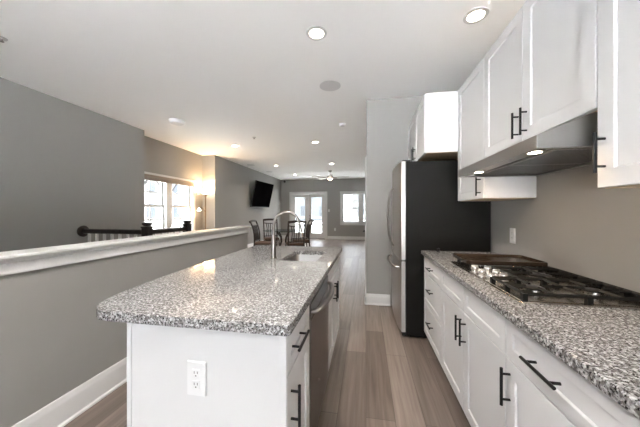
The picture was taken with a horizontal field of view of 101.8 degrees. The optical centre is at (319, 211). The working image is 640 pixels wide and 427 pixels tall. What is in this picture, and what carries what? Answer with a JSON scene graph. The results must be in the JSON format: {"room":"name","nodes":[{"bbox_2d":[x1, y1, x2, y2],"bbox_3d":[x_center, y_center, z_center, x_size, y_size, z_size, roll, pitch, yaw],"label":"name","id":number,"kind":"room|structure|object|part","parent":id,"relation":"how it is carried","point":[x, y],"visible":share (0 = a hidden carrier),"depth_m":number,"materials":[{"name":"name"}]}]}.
{"room":"kitchen","nodes":[
{"label":"kitchen","id":0,"kind":"room"},
{"bbox_2d":[0,77,143,251],"bbox_3d":[-4.316,-0.140,1.149,0.460,2.880,7.960,0,0,10],"label":"wall","id":1,"kind":"structure","parent":0,"point":[65,167],"depth_m":3.65,"materials":[{"name":"grey paint"}]},
{"bbox_2d":[0,233,247,426],"bbox_3d":[-1.839,0.770,0.437,0.115,1.060,7.420,0,0,10],"label":"wall","id":2,"kind":"structure","parent":0,"point":[53,341],"depth_m":1.61,"materials":[{"name":"grey paint"}]},
{"bbox_2d":[12,357,126,426],"bbox_3d":[-1.769,1.212,0.435,0.025,0.175,7.440,0,0,10],"label":"baseboard","id":3,"kind":"structure","parent":2,"relation":"attached to","point":[69,406],"depth_m":1.67,"materials":[{"name":"grey paint"}]},
{"bbox_2d":[0,226,250,275],"bbox_3d":[-1.842,0.282,0.450,0.166,0.084,7.445,0,0,10],"label":"trim","id":4,"kind":"structure","parent":2,"relation":"attached to","point":[24,264],"depth_m":1.76,"materials":[{"name":"grey paint"}]},
{"bbox_2d":[144,136,202,230],"bbox_3d":[-3.570,-0.140,6.197,0.170,2.880,2.240,0,0,10],"label":"wall","id":5,"kind":"structure","parent":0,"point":[160,157],"depth_m":6.32,"materials":[{"name":"grey paint"}]},
{"bbox_2d":[144,174,193,186],"bbox_3d":[-3.498,-0.728,6.062,0.060,0.120,1.680,0,0,10],"label":"window blind","id":6,"kind":"object","parent":5,"relation":"attached to","point":[149,177],"visible":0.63,"depth_m":5.95,"materials":[{"name":"brown"}]},
{"bbox_3d":[-3.498,-0.676,6.062,0.050,0.017,1.640,0,0,10],"label":"rail","id":7,"kind":"part","parent":6,"relation":"part of","materials":[{"name":"brown"}]},
{"bbox_2d":[144,171,195,234],"bbox_3d":[-3.557,-0.107,6.072,0.200,1.455,1.850,0,0,10],"label":"window","id":8,"kind":"structure","parent":5,"relation":"attached to","point":[165,192],"depth_m":6.07,"materials":[{"name":"white wood"}]},
{"bbox_3d":[-3.706,-0.440,5.631,0.030,0.650,0.750,0,0,10],"label":"sash","id":9,"kind":"part","parent":8,"relation":"part of","materials":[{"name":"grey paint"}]},
{"bbox_3d":[-3.671,0.170,5.625,0.030,0.650,0.750,0,0,10],"label":"sash","id":10,"kind":"part","parent":8,"relation":"part of","materials":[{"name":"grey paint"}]},
{"bbox_3d":[-3.581,-0.135,6.077,0.150,1.310,1.720,0,0,10],"label":"frame","id":11,"kind":"part","parent":8,"relation":"part of","materials":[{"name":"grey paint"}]},
{"bbox_3d":[-3.546,-0.440,6.537,0.030,0.650,0.750,0,0,10],"label":"sash","id":12,"kind":"part","parent":8,"relation":"part of","materials":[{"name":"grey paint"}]},
{"bbox_3d":[-3.511,0.170,6.531,0.030,0.650,0.750,0,0,10],"label":"sash","id":13,"kind":"part","parent":8,"relation":"part of","materials":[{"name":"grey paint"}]},
{"bbox_2d":[203,155,280,243],"bbox_3d":[-2.692,-0.140,10.073,0.550,2.880,5.700,0,0,10],"label":"wall","id":14,"kind":"structure","parent":0,"point":[230,184],"depth_m":8.23,"materials":[{"name":"grey paint"}]},
{"bbox_2d":[250,180,273,207],"bbox_3d":[-2.251,-0.658,9.990,0.365,0.953,1.537,0,0,14],"label":"television","id":15,"kind":"object","parent":14,"relation":"attached to","point":[262,192],"visible":1,"depth_m":9.85,"materials":[{"name":"black plastic"}]},
{"bbox_2d":[153,215,364,232],"bbox_3d":[10.537,1.675,59.575,180.000,0.450,119.000,0,0,10],"label":"yard","id":16,"kind":"structure","parent":0,"point":[315,228],"depth_m":26.00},
{"bbox_2d":[144,180,187,225],"bbox_3d":[-22.059,-3.865,30.305,9.800,10.630,15.600,0,0,10],"label":"house","id":17,"kind":"object","parent":16,"relation":"on","point":[154,197],"visible":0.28,"depth_m":28.77,"materials":[{"name":"grey"}]},
{"bbox_2d":[296,197,321,219],"bbox_3d":[-3.169,-2.965,45.243,12.600,8.830,9.800,0,0,10],"label":"house","id":18,"kind":"object","parent":16,"relation":"on","point":[316,201],"visible":0.12,"depth_m":40.32,"materials":[{"name":"grey"}]},
{"bbox_2d":[296,217,364,224],"bbox_3d":[1.862,0.875,22.012,24.120,1.150,0.120,0,0,10],"label":"fence","id":19,"kind":"object","parent":16,"relation":"on","point":[299,217],"visible":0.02,"depth_m":21.94,"materials":[{"name":"grey plastic"}]},
{"bbox_2d":[352,195,364,219],"bbox_3d":[12.995,-2.965,50.509,13.600,8.830,9.800,0,0,10],"label":"house","id":20,"kind":"object","parent":16,"relation":"on","point":[355,198],"visible":0.14,"depth_m":47.06,"materials":[{"name":"grey"}]},
{"bbox_2d":[0,0,525,179],"bbox_3d":[-0.912,-1.640,4.604,6.200,0.120,16.250,0,0,10],"label":"ceiling","id":21,"kind":"structure","parent":0,"point":[235,72],"depth_m":2.79,"materials":[{"name":"white paint"}]},
{"bbox_2d":[0,36,7,42],"bbox_3d":[-2.893,-1.563,2.360,0.080,0.032,0.080,0,0,10],"label":"sprinkler","id":22,"kind":"object","parent":21,"relation":"attached to","point":[2,39],"visible":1,"depth_m":2.36,"materials":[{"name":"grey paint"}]},
{"bbox_2d":[169,118,184,125],"bbox_3d":[-2.474,-1.552,4.500,0.250,0.054,0.250,0,0,10],"label":"smoke detector","id":23,"kind":"object","parent":21,"relation":"attached to","point":[179,122],"visible":1,"depth_m":4.43,"materials":[{"name":"white plastic"}]},
{"bbox_2d":[306,26,326,40],"bbox_3d":[-0.030,-1.576,2.297,0.184,0.008,0.184,0,0,10],"label":"recessed light","id":24,"kind":"object","parent":21,"relation":"in","point":[316,33],"visible":1,"depth_m":2.29,"materials":[{"name":"grey paint"}]},
{"bbox_2d":[320,81,340,90],"bbox_3d":[0.126,-1.577,3.258,0.264,0.006,0.264,0,0,10],"label":"ceiling speaker","id":25,"kind":"object","parent":21,"relation":"attached to","point":[327,85],"visible":1,"depth_m":3.23,"materials":[{"name":"grey paint"}]},
{"bbox_2d":[312,170,348,179],"bbox_3d":[0.412,-1.395,9.881,1.376,0.370,1.381,0,0,10],"label":"ceiling fan","id":26,"kind":"object","parent":21,"relation":"hanging from","point":[329,177],"visible":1,"depth_m":9.84,"materials":[{"name":"white metal"}]},
{"bbox_2d":[463,6,488,23],"bbox_3d":[1.252,-1.576,2.090,0.184,0.008,0.184,0,0,10],"label":"recessed light","id":27,"kind":"object","parent":21,"relation":"in","point":[478,14],"visible":1,"depth_m":2.08,"materials":[{"name":"grey paint"}]},
{"bbox_2d":[64,238,470,426],"bbox_3d":[-0.912,1.360,4.604,6.200,0.120,16.250,0,0,10],"label":"floor","id":28,"kind":"structure","parent":0,"point":[378,376],"depth_m":2.06,"materials":[{"name":"brown wood"}]},
{"bbox_2d":[77,220,191,241],"bbox_3d":[-2.938,0.724,4.238,1.178,1.152,0.993,0,0,10],"label":"stair railing","id":29,"kind":"object","parent":28,"relation":"on","point":[147,229],"visible":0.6,"depth_m":3.85,"materials":[{"name":"black wood"}]},
{"bbox_3d":[-2.945,0.290,4.216,1.132,0.074,0.842,0,0,10],"label":"handrail","id":30,"kind":"part","parent":29,"relation":"part of","materials":[{"name":"black wood"}]},
{"bbox_3d":[-2.487,0.724,3.740,0.116,1.152,0.116,0,0,10],"label":"newel post","id":31,"kind":"part","parent":29,"relation":"part of","materials":[{"name":"black wood"}]},
{"bbox_3d":[-2.339,0.724,4.577,0.116,1.152,0.116,0,0,10],"label":"newel post","id":32,"kind":"part","parent":29,"relation":"part of","materials":[{"name":"black wood"}]},
{"bbox_2d":[197,191,209,229],"bbox_3d":[-3.107,0.367,6.950,0.260,1.865,0.415,0,0,10],"label":"floor lamp","id":33,"kind":"object","parent":28,"relation":"on","point":[205,193],"visible":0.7,"depth_m":7.00,"materials":[{"name":"brown metal"}]},
{"bbox_2d":[127,306,309,426],"bbox_3d":[-0.386,0.863,1.143,0.690,0.875,0.373,0,0,10],"label":"base cabinet","id":34,"kind":"object","parent":28,"relation":"on","point":[254,380],"visible":0.81,"depth_m":0.97,"materials":[{"name":"grey paint"}]},
{"bbox_3d":[-0.748,0.863,1.027,0.018,0.875,0.018,0,0,10],"label":"corner trim","id":35,"kind":"part","parent":34,"relation":"part of","materials":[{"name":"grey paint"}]},
{"bbox_2d":[187,360,206,396],"bbox_3d":[-0.459,0.619,0.966,0.078,0.128,0.008,0,0,10],"label":"outlet","id":36,"kind":"object","parent":34,"relation":"attached to","point":[196,370],"visible":1,"depth_m":0.96,"materials":[{"name":"white plastic"}]},
{"bbox_2d":[192,369,199,377],"bbox_3d":[-0.459,0.598,0.963,0.034,0.032,0.002,0,0,10],"label":"receptacle","id":37,"kind":"object","parent":36,"relation":"attached to","point":[195,372],"depth_m":0.96,"materials":[{"name":"grey plastic"}]},
{"bbox_2d":[192,380,199,388],"bbox_3d":[-0.459,0.640,0.963,0.034,0.032,0.002,0,0,10],"label":"receptacle","id":38,"kind":"object","parent":36,"relation":"attached to","point":[195,383],"depth_m":0.96,"materials":[{"name":"grey plastic"}]},
{"bbox_3d":[-0.440,0.863,0.974,0.605,0.875,0.014,0,0,10],"label":"panel","id":39,"kind":"part","parent":34,"relation":"part of","materials":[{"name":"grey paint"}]},
{"bbox_2d":[96,245,341,335],"bbox_3d":[-0.421,0.405,1.953,1.000,0.038,2.000,0,0,10],"label":"countertop","id":40,"kind":"structure","parent":34,"relation":"on","point":[246,290],"depth_m":1.20,"materials":[{"name":"stone"}]},
{"bbox_2d":[270,211,303,258],"bbox_3d":[-0.276,0.187,2.151,0.279,0.397,0.060,0,0,2],"label":"faucet","id":41,"kind":"object","parent":40,"relation":"on","point":[273,239],"visible":1,"depth_m":2.15,"materials":[{"name":"grey metal"}]},
{"bbox_2d":[286,254,321,260],"bbox_3d":[-0.137,0.504,2.312,0.341,0.161,0.571,0,0,10],"label":"sink","id":42,"kind":"object","parent":40,"relation":"in","point":[299,257],"visible":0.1,"depth_m":2.57,"materials":[{"name":"silver metal"}]},
{"bbox_3d":[-0.129,0.810,0.917,0.025,0.770,0.018,0,0,10],"label":"corner trim","id":43,"kind":"part","parent":34,"relation":"part of","materials":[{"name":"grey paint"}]},
{"bbox_3d":[-0.089,0.710,0.955,0.039,0.150,0.012,0,0,10],"label":"handle","id":44,"kind":"part","parent":34,"relation":"part of","materials":[{"name":"black metal"}]},
{"bbox_3d":[-0.093,0.505,1.093,0.020,0.146,0.363,0,0,10],"label":"drawer","id":45,"kind":"part","parent":34,"relation":"part of","materials":[{"name":"grey paint"}]},
{"bbox_3d":[-0.093,0.881,1.093,0.020,0.594,0.363,0,0,10],"label":"door","id":46,"kind":"part","parent":34,"relation":"part of","materials":[{"name":"grey paint"}]},
{"bbox_3d":[-0.076,0.505,1.029,0.039,0.012,0.160,0,0,10],"label":"handle","id":47,"kind":"part","parent":34,"relation":"part of","materials":[{"name":"black metal"}]},
{"bbox_2d":[249,220,270,245],"bbox_3d":[-1.589,0.758,7.162,0.584,1.091,0.482,0,0,6],"label":"dining chair","id":48,"kind":"object","parent":28,"relation":"on","point":[255,228],"visible":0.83,"depth_m":7.06,"materials":[{"name":"brown wood"}]},
{"bbox_3d":[-1.812,0.566,6.970,0.151,0.630,0.048,0,0,-2],"label":"post","id":49,"kind":"part","parent":48,"relation":"part of","materials":[{"name":"brown metal"}]},
{"bbox_3d":[-1.522,0.845,7.155,0.430,0.060,0.440,0,0,6],"label":"seat","id":50,"kind":"part","parent":48,"relation":"part of","materials":[{"name":"brown fabric"}]},
{"bbox_2d":[263,218,279,245],"bbox_3d":[-1.565,0.758,8.346,0.482,1.091,0.584,0,0,-18],"label":"dining chair","id":51,"kind":"object","parent":28,"relation":"on","point":[266,238],"visible":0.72,"depth_m":8.48,"materials":[{"name":"brown wood"}]},
{"bbox_3d":[-1.544,0.845,8.282,0.440,0.060,0.430,0,0,-18],"label":"seat","id":52,"kind":"part","parent":51,"relation":"part of","materials":[{"name":"brown fabric"}]},
{"bbox_2d":[275,230,291,245],"bbox_3d":[-1.085,0.925,7.758,1.212,0.754,1.212,0,0,10],"label":"dining table","id":53,"kind":"object","parent":28,"relation":"on","point":[277,231],"visible":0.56,"depth_m":7.68,"materials":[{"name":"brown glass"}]},
{"bbox_2d":[285,220,305,245],"bbox_3d":[-0.661,0.758,6.925,0.482,1.091,0.584,0,0,-16],"label":"dining chair","id":54,"kind":"object","parent":28,"relation":"on","point":[292,243],"visible":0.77,"depth_m":6.75,"materials":[{"name":"brown wood"}]},
{"bbox_3d":[-0.813,0.566,6.671,0.048,0.630,0.151,0,0,-8],"label":"post","id":55,"kind":"part","parent":54,"relation":"part of","materials":[{"name":"brown wood"}]},
{"bbox_3d":[-0.680,0.845,6.989,0.440,0.060,0.430,0,0,-16],"label":"seat","id":56,"kind":"part","parent":54,"relation":"part of","materials":[{"name":"brown fabric"}]},
{"bbox_3d":[-0.593,0.301,6.687,0.480,0.176,0.089,0,0,-16],"label":"crest rail","id":57,"kind":"part","parent":54,"relation":"part of","materials":[{"name":"brown wood"}]},
{"bbox_3d":[-0.399,0.566,6.790,0.048,0.630,0.150,0,0,-24],"label":"post","id":58,"kind":"part","parent":54,"relation":"part of","materials":[{"name":"brown wood"}]},
{"bbox_2d":[292,219,313,245],"bbox_3d":[-0.515,0.758,7.730,0.584,1.091,0.482,0,0,-15],"label":"dining chair","id":59,"kind":"object","parent":28,"relation":"on","point":[308,228],"visible":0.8,"depth_m":7.71,"materials":[{"name":"brown wood"}]},
{"bbox_3d":[-0.264,0.566,7.574,0.151,0.630,0.048,0,0,-7],"label":"post","id":60,"kind":"part","parent":59,"relation":"part of","materials":[{"name":"brown metal"}]},
{"bbox_2d":[309,275,333,426],"bbox_3d":[-0.244,0.864,1.618,0.656,0.872,0.604,0,0,10],"label":"dishwasher","id":61,"kind":"object","parent":28,"relation":"on","point":[318,307],"visible":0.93,"depth_m":1.45,"materials":[{"name":"silver metal"}]},
{"bbox_3d":[-0.008,0.493,1.577,0.029,0.076,0.604,0,0,10],"label":"control panel","id":62,"kind":"part","parent":61,"relation":"part of","materials":[{"name":"metal"}]},
{"bbox_3d":[0.042,0.500,1.568,0.075,0.021,0.566,0,0,10],"label":"handle","id":63,"kind":"part","parent":61,"relation":"part of","materials":[{"name":"silver metal"}]},
{"bbox_2d":[328,257,338,370],"bbox_3d":[-0.171,0.863,2.344,0.684,0.875,0.843,0,0,10],"label":"base cabinet","id":64,"kind":"object","parent":28,"relation":"on","point":[333,275],"visible":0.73,"depth_m":2.21,"materials":[{"name":"grey paint"}]},
{"bbox_3d":[0.081,0.881,2.075,0.020,0.594,0.309,0,0,10],"label":"door","id":65,"kind":"part","parent":64,"relation":"part of","materials":[{"name":"grey paint"}]},
{"bbox_3d":[0.123,0.505,2.314,0.020,0.146,0.794,0,0,10],"label":"drawer","id":66,"kind":"part","parent":64,"relation":"part of","materials":[{"name":"grey paint"}]},
{"bbox_3d":[0.128,0.675,2.181,0.039,0.150,0.012,0,0,10],"label":"handle","id":67,"kind":"part","parent":64,"relation":"part of","materials":[{"name":"black metal"}]},
{"bbox_3d":[0.150,0.881,2.469,0.020,0.594,0.479,0,0,10],"label":"door","id":68,"kind":"part","parent":64,"relation":"part of","materials":[{"name":"grey paint"}]},
{"bbox_2d":[424,256,441,363],"bbox_3d":[1.283,0.863,2.236,0.689,0.875,0.589,0,0,10],"label":"base cabinet","id":69,"kind":"object","parent":28,"relation":"on","point":[432,273],"visible":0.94,"depth_m":2.25,"materials":[{"name":"grey paint"}]},
{"bbox_3d":[0.991,1.032,2.288,0.020,0.292,0.583,0,0,10],"label":"drawer","id":70,"kind":"part","parent":69,"relation":"part of","materials":[{"name":"grey paint"}]},
{"bbox_3d":[0.991,0.507,2.288,0.020,0.151,0.583,0,0,10],"label":"drawer","id":71,"kind":"part","parent":69,"relation":"part of","materials":[{"name":"grey paint"}]},
{"bbox_3d":[0.991,0.735,2.288,0.020,0.291,0.583,0,0,10],"label":"drawer","id":72,"kind":"part","parent":69,"relation":"part of","materials":[{"name":"grey paint"}]},
{"bbox_2d":[386,160,490,337],"bbox_3d":[1.282,0.379,3.074,0.956,1.843,0.902,0,0,10],"label":"refrigerator","id":73,"kind":"object","parent":28,"relation":"on","point":[428,214],"visible":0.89,"depth_m":2.66,"materials":[{"name":"black metal"}]},
{"bbox_3d":[0.847,0.060,3.105,0.088,0.699,0.020,0,0,10],"label":"handle","id":74,"kind":"part","parent":73,"relation":"part of","materials":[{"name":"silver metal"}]},
{"bbox_3d":[0.967,-0.013,3.359,0.070,1.025,0.447,0,0,10],"label":"door","id":75,"kind":"part","parent":73,"relation":"part of","materials":[{"name":"silver metal"}]},
{"bbox_3d":[0.864,0.585,3.148,0.098,0.023,0.804,0,0,10],"label":"handle","id":76,"kind":"part","parent":73,"relation":"part of","materials":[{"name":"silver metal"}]},
{"bbox_3d":[0.927,0.878,3.136,0.070,0.733,0.900,0,0,10],"label":"freezer drawer","id":77,"kind":"part","parent":73,"relation":"part of","materials":[{"name":"silver metal"}]},
{"bbox_3d":[0.888,-0.013,2.913,0.070,1.025,0.447,0,0,10],"label":"door","id":78,"kind":"part","parent":73,"relation":"part of","materials":[{"name":"silver metal"}]},
{"bbox_3d":[0.863,0.878,2.690,0.039,0.725,0.001,0,0,10],"label":"panel","id":79,"kind":"part","parent":73,"relation":"part of","materials":[{"name":"grey paint"}]},
{"bbox_3d":[0.863,-0.013,2.690,0.039,1.017,0.001,0,0,10],"label":"panel","id":80,"kind":"part","parent":73,"relation":"part of","materials":[{"name":"grey paint"}]},
{"bbox_2d":[441,269,507,426],"bbox_3d":[1.149,0.863,1.482,0.689,0.875,0.938,0,0,10],"label":"base cabinet","id":81,"kind":"object","parent":28,"relation":"on","point":[473,333],"visible":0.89,"depth_m":1.41,"materials":[{"name":"grey paint"}]},
{"bbox_3d":[0.898,0.510,1.765,0.020,0.157,0.463,0,0,10],"label":"drawer","id":82,"kind":"part","parent":81,"relation":"part of","materials":[{"name":"grey paint"}]},
{"bbox_3d":[0.898,0.886,1.765,0.020,0.583,0.463,0,0,10],"label":"door","id":83,"kind":"part","parent":81,"relation":"part of","materials":[{"name":"grey paint"}]},
{"bbox_3d":[0.835,0.700,1.573,0.039,0.150,0.012,0,0,10],"label":"handle","id":84,"kind":"part","parent":81,"relation":"part of","materials":[{"name":"black metal"}]},
{"bbox_3d":[0.823,0.700,1.505,0.039,0.150,0.012,0,0,10],"label":"handle","id":85,"kind":"part","parent":81,"relation":"part of","materials":[{"name":"black metal"}]},
{"bbox_3d":[0.817,0.510,1.303,0.020,0.157,0.463,0,0,10],"label":"drawer","id":86,"kind":"part","parent":81,"relation":"part of","materials":[{"name":"grey paint"}]},
{"bbox_3d":[0.817,0.886,1.303,0.020,0.583,0.463,0,0,10],"label":"door","id":87,"kind":"part","parent":81,"relation":"part of","materials":[{"name":"grey paint"}]},
{"bbox_2d":[500,319,639,426],"bbox_3d":[1.015,0.863,0.724,0.689,0.875,0.599,0,0,10],"label":"base cabinet","id":88,"kind":"object","parent":28,"relation":"on","point":[542,390],"visible":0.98,"depth_m":0.83,"materials":[{"name":"grey paint"}]},
{"bbox_3d":[0.741,0.700,1.042,0.039,0.150,0.012,0,0,10],"label":"handle","id":89,"kind":"part","parent":88,"relation":"part of","materials":[{"name":"black metal"}]},
{"bbox_2d":[421,250,639,419],"bbox_3d":[1.158,0.405,1.483,0.674,0.038,2.185,0,0,10],"label":"countertop","id":90,"kind":"structure","parent":88,"relation":"on","point":[602,345],"depth_m":0.83,"materials":[{"name":"stone"}]},
{"bbox_2d":[450,261,639,309],"bbox_3d":[1.182,0.359,1.501,0.535,0.054,0.912,0,0,10],"label":"gas cooktop","id":91,"kind":"object","parent":90,"relation":"in","point":[522,284],"visible":0.89,"depth_m":1.23,"materials":[{"name":"silver metal"}]},
{"bbox_3d":[0.971,0.359,1.631,0.050,0.036,0.050,0,0,10],"label":"knob","id":92,"kind":"part","parent":91,"relation":"part of","materials":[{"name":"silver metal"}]},
{"bbox_3d":[0.948,0.359,1.523,0.050,0.036,0.050,0,0,10],"label":"knob","id":93,"kind":"part","parent":91,"relation":"part of","materials":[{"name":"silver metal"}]},
{"bbox_3d":[1.038,0.359,1.609,0.050,0.036,0.050,0,0,10],"label":"knob","id":94,"kind":"part","parent":91,"relation":"part of","materials":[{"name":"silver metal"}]},
{"bbox_3d":[0.929,0.359,1.415,0.050,0.036,0.050,0,0,10],"label":"knob","id":95,"kind":"part","parent":91,"relation":"part of","materials":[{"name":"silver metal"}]},
{"bbox_3d":[1.024,0.359,1.510,0.050,0.036,0.050,0,0,10],"label":"knob","id":96,"kind":"part","parent":91,"relation":"part of","materials":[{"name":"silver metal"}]},
{"bbox_2d":[452,253,547,271],"bbox_3d":[1.221,0.346,1.808,0.515,0.060,0.315,0,0,10],"label":"griddle","id":97,"kind":"object","parent":91,"relation":"on","point":[468,258],"visible":0.93,"depth_m":1.78,"materials":[{"name":"black metal"}]},
{"bbox_3d":[1.003,0.359,1.422,0.050,0.036,0.050,0,0,10],"label":"knob","id":98,"kind":"part","parent":91,"relation":"part of","materials":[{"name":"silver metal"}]},
{"bbox_3d":[1.009,0.369,1.228,0.108,0.016,0.108,0,0,10],"label":"burner","id":99,"kind":"part","parent":91,"relation":"part of","materials":[{"name":"black metal"}]},
{"bbox_3d":[1.436,0.365,1.456,0.020,0.029,0.912,0,0,10],"label":"rail","id":100,"kind":"part","parent":91,"relation":"part of","materials":[{"name":"black metal"}]},
{"bbox_3d":[1.246,0.369,1.186,0.096,0.016,0.096,0,0,10],"label":"burner","id":101,"kind":"part","parent":91,"relation":"part of","materials":[{"name":"black metal"}]},
{"bbox_3d":[0.704,0.510,0.830,0.039,0.012,0.165,0,0,10],"label":"handle","id":102,"kind":"part","parent":88,"relation":"part of","materials":[{"name":"black metal"}]},
{"bbox_3d":[0.723,0.886,0.775,0.020,0.583,0.593,0,0,10],"label":"door","id":103,"kind":"part","parent":88,"relation":"part of","materials":[{"name":"grey paint"}]},
{"bbox_2d":[281,178,364,236],"bbox_3d":[0.512,-0.140,12.482,6.020,2.880,0.160,0,0,10],"label":"wall","id":104,"kind":"structure","parent":0,"point":[333,187],"depth_m":12.39,"materials":[{"name":"grey paint"}]},
{"bbox_2d":[289,191,326,238],"bbox_3d":[-0.560,0.160,12.650,1.870,2.280,0.162,0,0,10],"label":"door","id":105,"kind":"structure","parent":104,"relation":"in","point":[308,196],"depth_m":12.62,"materials":[{"name":"grey paint"}]},
{"bbox_2d":[327,236,364,239],"bbox_3d":[1.849,1.225,12.151,3.030,0.150,0.025,0,0,10],"label":"baseboard","id":106,"kind":"structure","parent":104,"relation":"attached to","point":[328,237],"depth_m":12.25,"materials":[{"name":"grey paint"}]},
{"bbox_2d":[340,191,364,224],"bbox_3d":[1.924,-0.180,12.201,1.980,1.600,0.200,0,0,10],"label":"window","id":107,"kind":"structure","parent":104,"relation":"in","point":[342,193],"depth_m":12.26,"materials":[{"name":"grey paint"}]},
{"bbox_3d":[1.484,-0.515,12.350,0.790,0.700,0.030,0,0,10],"label":"sash","id":108,"kind":"part","parent":107,"relation":"part of","materials":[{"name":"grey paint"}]},
{"bbox_3d":[1.478,0.145,12.316,0.790,0.700,0.030,0,0,10],"label":"sash","id":109,"kind":"part","parent":107,"relation":"part of","materials":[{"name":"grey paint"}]},
{"bbox_2d":[366,96,422,305],"bbox_3d":[1.415,-0.140,4.487,1.216,2.880,1.870,0,0,10],"label":"wall partition","id":110,"kind":"structure","parent":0,"point":[388,120],"depth_m":3.63,"materials":[{"name":"grey paint"}]},
{"bbox_2d":[363,156,365,288],"bbox_3d":[0.760,0.225,4.446,0.059,2.150,0.980,0,0,10],"label":"wall","id":111,"kind":"structure","parent":110,"relation":"in","point":[365,156],"depth_m":3.96,"materials":[{"name":"grey paint"}]},
{"bbox_3d":[0.781,0.225,4.442,0.018,2.150,0.980,0,0,10],"label":"frame","id":112,"kind":"part","parent":111,"relation":"part of","materials":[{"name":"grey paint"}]},
{"bbox_2d":[365,293,389,305],"bbox_3d":[0.803,1.225,3.633,0.343,0.150,0.025,0,0,10],"label":"baseboard","id":113,"kind":"structure","parent":110,"relation":"attached to","point":[371,299],"depth_m":3.63,"materials":[{"name":"grey paint"}]},
{"bbox_2d":[491,163,639,292],"bbox_3d":[2.018,-0.140,4.061,0.120,2.880,15.900,0,0,10],"label":"wall","id":114,"kind":"structure","parent":0,"point":[574,225],"depth_m":1.52,"materials":[{"name":"grey paint"}]},
{"bbox_2d":[408,91,457,161],"bbox_3d":[1.419,-0.876,3.005,0.688,0.588,1.008,0,0,10],"label":"upper cabinet","id":115,"kind":"object","parent":114,"relation":"attached to","point":[433,128],"visible":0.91,"depth_m":2.55,"materials":[{"name":"grey paint"}]},
{"bbox_3d":[1.171,-0.875,3.304,0.020,0.581,0.498,0,0,10],"label":"door","id":116,"kind":"part","parent":115,"relation":"part of","materials":[{"name":"grey paint"}]},
{"bbox_3d":[1.084,-0.875,2.808,0.020,0.581,0.498,0,0,10],"label":"door","id":117,"kind":"part","parent":115,"relation":"part of","materials":[{"name":"grey paint"}]},
{"bbox_2d":[458,57,535,200],"bbox_3d":[1.430,-0.636,2.199,0.386,1.068,0.567,0,0,10],"label":"upper cabinet","id":118,"kind":"object","parent":114,"relation":"attached to","point":[471,93],"visible":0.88,"depth_m":2.10,"materials":[{"name":"grey paint"}]},
{"bbox_3d":[1.287,-0.635,2.224,0.020,1.061,0.561,0,0,10],"label":"door","id":119,"kind":"part","parent":118,"relation":"part of","materials":[{"name":"grey paint"}]},
{"bbox_3d":[1.220,-0.200,2.008,0.039,0.150,0.012,0,0,10],"label":"handle","id":120,"kind":"part","parent":118,"relation":"part of","materials":[{"name":"black metal"}]},
{"bbox_2d":[510,228,515,243],"bbox_3d":[1.621,0.200,2.191,0.008,0.128,0.078,0,0,10],"label":"outlet","id":121,"kind":"object","parent":114,"relation":"attached to","point":[512,230],"visible":1,"depth_m":2.17,"materials":[{"name":"white plastic"}]},
{"bbox_2d":[458,112,597,177],"bbox_3d":[1.229,-0.329,1.473,0.528,0.137,0.920,0,0,10],"label":"range hood","id":122,"kind":"object","parent":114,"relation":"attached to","point":[569,145],"visible":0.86,"depth_m":1.25,"materials":[{"name":"silver metal"}]},
{"bbox_3d":[1.030,-0.279,1.509,0.078,0.010,0.892,0,0,10],"label":"light panel","id":123,"kind":"part","parent":122,"relation":"part of","materials":[{"name":"silver metal"}]},
{"bbox_2d":[528,149,545,153],"bbox_3d":[0.969,-0.270,1.174,0.080,0.008,0.080,0,0,10],"label":"lamp","id":124,"kind":"object","parent":122,"relation":"on","point":[541,151],"depth_m":1.16,"materials":[{"name":"white"}]},
{"bbox_2d":[484,0,597,157],"bbox_3d":[1.296,-0.783,1.444,0.386,0.773,0.962,0,0,10],"label":"upper cabinet","id":125,"kind":"object","parent":114,"relation":"attached to","point":[541,72],"visible":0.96,"depth_m":1.33,"materials":[{"name":"grey paint"}]},
{"bbox_3d":[1.195,-0.783,1.705,0.020,0.766,0.478,0,0,10],"label":"door","id":126,"kind":"part","parent":125,"relation":"part of","materials":[{"name":"grey paint"}]},
{"bbox_3d":[1.132,-0.500,1.511,0.039,0.150,0.012,0,0,10],"label":"handle","id":127,"kind":"part","parent":125,"relation":"part of","materials":[{"name":"black metal"}]},
{"bbox_3d":[1.118,-0.500,1.432,0.039,0.150,0.012,0,0,10],"label":"handle","id":128,"kind":"part","parent":125,"relation":"part of","materials":[{"name":"black metal"}]},
{"bbox_3d":[1.111,-0.783,1.231,0.020,0.766,0.472,0,0,10],"label":"door","id":129,"kind":"part","parent":125,"relation":"part of","materials":[{"name":"grey paint"}]},
{"bbox_2d":[593,0,639,188],"bbox_3d":[1.161,-0.629,0.681,0.386,1.081,0.585,0,0,10],"label":"upper cabinet","id":130,"kind":"object","parent":114,"relation":"attached to","point":[618,166],"visible":1,"depth_m":0.91,"materials":[{"name":"grey paint"}]},
{"bbox_3d":[1.035,-0.220,0.964,0.039,0.150,0.012,0,0,10],"label":"handle","id":131,"kind":"part","parent":130,"relation":"part of","materials":[{"name":"black metal"}]}
]}

